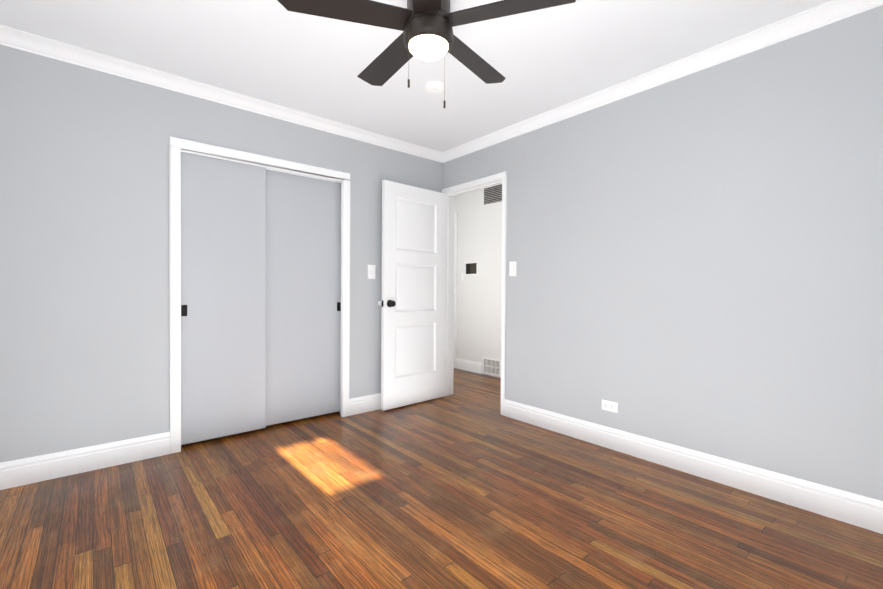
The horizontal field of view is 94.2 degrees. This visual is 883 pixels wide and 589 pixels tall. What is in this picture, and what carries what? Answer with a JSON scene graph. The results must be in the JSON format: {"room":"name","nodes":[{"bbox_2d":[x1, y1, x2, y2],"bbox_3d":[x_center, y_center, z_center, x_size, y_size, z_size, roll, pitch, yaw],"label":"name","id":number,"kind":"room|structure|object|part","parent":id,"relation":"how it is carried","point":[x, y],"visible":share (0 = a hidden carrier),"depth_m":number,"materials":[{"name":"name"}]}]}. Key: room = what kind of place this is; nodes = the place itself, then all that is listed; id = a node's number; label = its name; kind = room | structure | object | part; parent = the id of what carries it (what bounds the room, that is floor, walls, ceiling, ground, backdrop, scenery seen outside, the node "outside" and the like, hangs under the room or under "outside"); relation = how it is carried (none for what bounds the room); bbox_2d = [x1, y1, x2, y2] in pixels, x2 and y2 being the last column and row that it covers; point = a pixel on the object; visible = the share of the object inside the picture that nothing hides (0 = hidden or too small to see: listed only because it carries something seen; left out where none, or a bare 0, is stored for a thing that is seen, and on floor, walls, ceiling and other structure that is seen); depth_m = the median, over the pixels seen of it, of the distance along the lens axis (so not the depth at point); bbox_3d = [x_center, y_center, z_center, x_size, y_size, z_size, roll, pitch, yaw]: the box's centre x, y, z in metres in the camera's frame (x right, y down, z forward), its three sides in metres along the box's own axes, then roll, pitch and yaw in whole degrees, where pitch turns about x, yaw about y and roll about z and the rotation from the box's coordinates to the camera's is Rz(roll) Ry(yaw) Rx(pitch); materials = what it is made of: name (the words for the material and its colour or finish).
{"room":"empty bedroom","nodes":[
{"label":"empty bedroom","id":0,"kind":"room"},
{"bbox_2d":[0,45,442,462],"bbox_3d":[-1.318,-0.182,3.091,3.370,2.415,0.120,0,1,-40],"label":"wall","id":1,"kind":"structure","parent":0,"point":[84,264],"depth_m":2.43,"materials":[{"name":"grey paint"}]},
{"bbox_2d":[0,432,169,489],"bbox_3d":[-2.115,0.959,2.346,0.945,0.140,0.017,0,1,-40],"label":"baseboard","id":2,"kind":"structure","parent":1,"relation":"attached to","point":[25,471],"depth_m":2.37,"materials":[{"name":"white wood"}]},
{"bbox_2d":[181,305,186,315],"bbox_3d":[-1.713,0.107,2.734,0.034,0.076,0.002,0,1,-40],"label":"door handle","id":3,"kind":"object","parent":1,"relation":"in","point":[183,310],"depth_m":2.73,"materials":[{"name":"black metal"}]},
{"bbox_2d":[0,25,443,161],"bbox_3d":[-1.208,-1.351,3.041,3.060,0.074,0.070,0,1,-40],"label":"crown molding","id":4,"kind":"structure","parent":1,"relation":"attached to","point":[10,37],"depth_m":2.67,"materials":[{"name":"white wood"}]},
{"bbox_2d":[181,152,265,444],"bbox_3d":[-1.549,0.018,2.895,0.586,1.968,0.034,0,1,-40],"label":"closet door","id":5,"kind":"structure","parent":1,"relation":"in","point":[223,296],"depth_m":2.88,"materials":[{"name":"paint"}]},
{"bbox_2d":[169,136,349,453],"bbox_3d":[-1.273,0.006,3.062,1.276,2.040,0.047,0,1,-40],"label":"trim","id":6,"kind":"structure","parent":1,"relation":"attached to","point":[177,146],"depth_m":2.68,"materials":[{"name":"white wood"}]},
{"bbox_2d":[181,150,340,182],"bbox_3d":[-1.307,0.008,3.103,1.260,2.035,0.122,0,1,-40],"label":"door track","id":7,"kind":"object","parent":1,"relation":"attached to","point":[301,174],"depth_m":3.14,"materials":[{"name":"white metal"}]},
{"bbox_2d":[266,169,340,425],"bbox_3d":[-1.124,0.016,3.308,0.678,1.968,0.034,0,1,-40],"label":"closet door","id":8,"kind":"structure","parent":1,"relation":"in","point":[303,289],"depth_m":3.29,"materials":[{"name":"paint"}]},
{"bbox_2d":[337,302,340,310],"bbox_3d":[-0.874,0.103,3.497,0.034,0.076,0.002,0,1,-40],"label":"door handle","id":9,"kind":"object","parent":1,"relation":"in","point":[338,306],"depth_m":3.50,"materials":[{"name":"black metal"}]},
{"bbox_2d":[349,393,380,415],"bbox_3d":[-0.394,0.953,3.799,1.019,0.140,0.017,0,1,-40],"label":"baseboard","id":10,"kind":"structure","parent":1,"relation":"attached to","point":[363,404],"depth_m":3.56,"materials":[{"name":"white wood"}]},
{"bbox_2d":[368,265,374,278],"bbox_3d":[-0.611,-0.198,3.601,0.075,0.124,0.010,0,1,-40],"label":"light switch","id":11,"kind":"object","parent":1,"relation":"attached to","point":[371,271],"visible":1,"depth_m":3.60,"materials":[{"name":"white plastic"}]},
{"bbox_2d":[0,0,830,151],"bbox_3d":[-0.306,-1.431,2.832,4.590,0.100,5.590,0,1,-40],"label":"ceiling","id":12,"kind":"structure","parent":0,"point":[541,61],"depth_m":2.29,"materials":[{"name":"white paint"}]},
{"bbox_2d":[277,0,575,108],"bbox_3d":[-0.075,-1.137,1.935,1.266,0.466,1.226,0,1,-40],"label":"fan","id":13,"kind":"object","parent":12,"relation":"hanging from","point":[426,26],"visible":1,"depth_m":1.83,"materials":[{"name":"black metal"}]},
{"bbox_3d":[-0.413,-1.247,1.788,0.562,0.031,0.326,0,1,-40],"label":"blade","id":14,"kind":"part","parent":13,"relation":"part of","materials":[{"name":"brown wood"}]},
{"bbox_3d":[-0.268,-1.251,2.203,0.177,0.031,0.566,0,1,-40],"label":"blade","id":15,"kind":"part","parent":13,"relation":"part of","materials":[{"name":"brown wood"}]},
{"bbox_3d":[-0.059,-1.242,1.530,0.443,0.031,0.504,0,1,-40],"label":"blade","id":16,"kind":"part","parent":13,"relation":"part of","materials":[{"name":"brown wood"}]},
{"bbox_3d":[-0.060,-1.126,1.899,0.185,0.046,0.185,0,1,-40],"label":"globe","id":17,"kind":"part","parent":13,"relation":"part of","materials":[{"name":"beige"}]},
{"bbox_3d":[0.158,-1.248,2.198,0.570,0.031,0.252,0,1,-40],"label":"blade","id":18,"kind":"part","parent":13,"relation":"part of","materials":[{"name":"brown wood"}]},
{"bbox_3d":[0.290,-1.243,1.785,0.398,0.031,0.529,0,1,-40],"label":"blade","id":19,"kind":"part","parent":13,"relation":"part of","materials":[{"name":"brown wood"}]},
{"bbox_2d":[425,81,444,94],"bbox_3d":[-0.044,-1.358,2.714,0.132,0.040,0.132,0,1,-40],"label":"smoke detector","id":20,"kind":"object","parent":12,"relation":"attached to","point":[434,87],"visible":0.98,"depth_m":2.68,"materials":[{"name":"white plastic"}]},
{"bbox_2d":[0,368,882,588],"bbox_3d":[-0.320,1.084,2.860,4.590,0.100,5.590,0,1,-40],"label":"floor","id":21,"kind":"structure","parent":0,"point":[466,484],"depth_m":1.91,"materials":[{"name":"brown wood"}]},
{"bbox_2d":[455,189,501,377],"bbox_3d":[0.831,-0.190,4.956,0.120,2.415,3.600,0,1,-40],"label":"wall","id":22,"kind":"structure","parent":0,"point":[479,234],"depth_m":5.27,"materials":[{"name":"white paint"}]},
{"bbox_2d":[454,212,457,367],"bbox_3d":[-0.054,-0.061,5.902,0.018,2.125,0.819,0,1,-40],"label":"trim","id":23,"kind":"structure","parent":22,"relation":"attached to","point":[455,280],"depth_m":5.60,"materials":[{"name":"white wood"}]},
{"bbox_2d":[461,273,464,280],"bbox_3d":[0.287,-0.237,5.501,0.008,0.099,0.060,0,1,-40],"label":"light switch","id":24,"kind":"object","parent":22,"relation":"attached to","point":[462,276],"visible":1,"depth_m":5.50,"materials":[{"name":"white plastic"}]},
{"bbox_2d":[456,358,481,373],"bbox_3d":[0.358,0.940,5.415,0.017,0.140,0.487,0,1,-40],"label":"baseboard","id":25,"kind":"structure","parent":22,"relation":"attached to","point":[469,365],"depth_m":5.41,"materials":[{"name":"white wood"}]},
{"bbox_2d":[465,262,477,274],"bbox_3d":[0.417,-0.340,5.403,0.084,0.173,0.240,0,1,-40],"label":"frame","id":26,"kind":"object","parent":22,"relation":"attached to","point":[471,268],"visible":0.85,"depth_m":5.46,"materials":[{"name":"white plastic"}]},
{"bbox_2d":[482,357,500,376],"bbox_3d":[0.623,0.897,5.105,0.012,0.200,0.320,0,1,-40],"label":"air vent","id":27,"kind":"object","parent":22,"relation":"in","point":[490,366],"visible":0.94,"depth_m":5.10,"materials":[{"name":"white plastic"}]},
{"bbox_2d":[482,184,501,206],"bbox_3d":[0.663,-1.240,5.046,0.013,0.255,0.430,0,1,-40],"label":"air vent","id":28,"kind":"object","parent":22,"relation":"in","point":[492,195],"visible":0.56,"depth_m":5.09,"materials":[{"name":"white plastic"}]},
{"bbox_2d":[443,5,882,500],"bbox_3d":[0.554,-0.177,3.578,0.120,2.415,5.590,0,1,-40],"label":"wall","id":29,"kind":"structure","parent":0,"point":[697,256],"depth_m":2.29,"materials":[{"name":"grey paint"}]},
{"bbox_2d":[381,180,445,410],"bbox_3d":[-0.242,0.009,3.827,0.740,2.006,0.035,0,1,-43],"label":"door","id":30,"kind":"structure","parent":29,"relation":"in","point":[414,289],"depth_m":3.79,"materials":[{"name":"white wood"}]},
{"bbox_2d":[381,300,395,306],"bbox_3d":[-0.479,0.080,3.604,0.106,0.066,0.150,0,1,-43],"label":"door knob","id":31,"kind":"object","parent":30,"relation":"attached to","point":[390,303],"depth_m":3.58,"materials":[{"name":"black metal"}]},
{"bbox_2d":[442,171,506,415],"bbox_3d":[0.319,-0.011,3.857,0.154,2.075,0.888,0,1,-40],"label":"door frame","id":32,"kind":"structure","parent":29,"relation":"attached to","point":[449,296],"depth_m":4.11,"materials":[{"name":"white wood"}]},
{"bbox_2d":[509,261,516,276],"bbox_3d":[0.594,-0.213,3.429,0.010,0.124,0.075,0,1,-40],"label":"light switch","id":33,"kind":"object","parent":29,"relation":"attached to","point":[512,268],"visible":1,"depth_m":3.42,"materials":[{"name":"white plastic"}]},
{"bbox_2d":[602,399,617,412],"bbox_3d":[1.140,0.759,2.786,0.010,0.070,0.114,0,1,-40],"label":"electrical outlet","id":34,"kind":"object","parent":29,"relation":"attached to","point":[610,406],"visible":1,"depth_m":2.78,"materials":[{"name":"white plastic"}]},
{"bbox_2d":[440,0,882,162],"bbox_3d":[1.101,-1.335,2.778,0.070,0.074,3.450,0,1,-40],"label":"crown molding","id":35,"kind":"structure","parent":29,"relation":"attached to","point":[818,16],"depth_m":2.38,"materials":[{"name":"white wood"}]},
{"bbox_2d":[504,399,882,533],"bbox_3d":[1.379,0.978,2.500,0.017,0.140,2.611,0,1,-40],"label":"baseboard","id":36,"kind":"structure","parent":29,"relation":"attached to","point":[861,511],"depth_m":2.27,"materials":[{"name":"white wood"}]}
]}

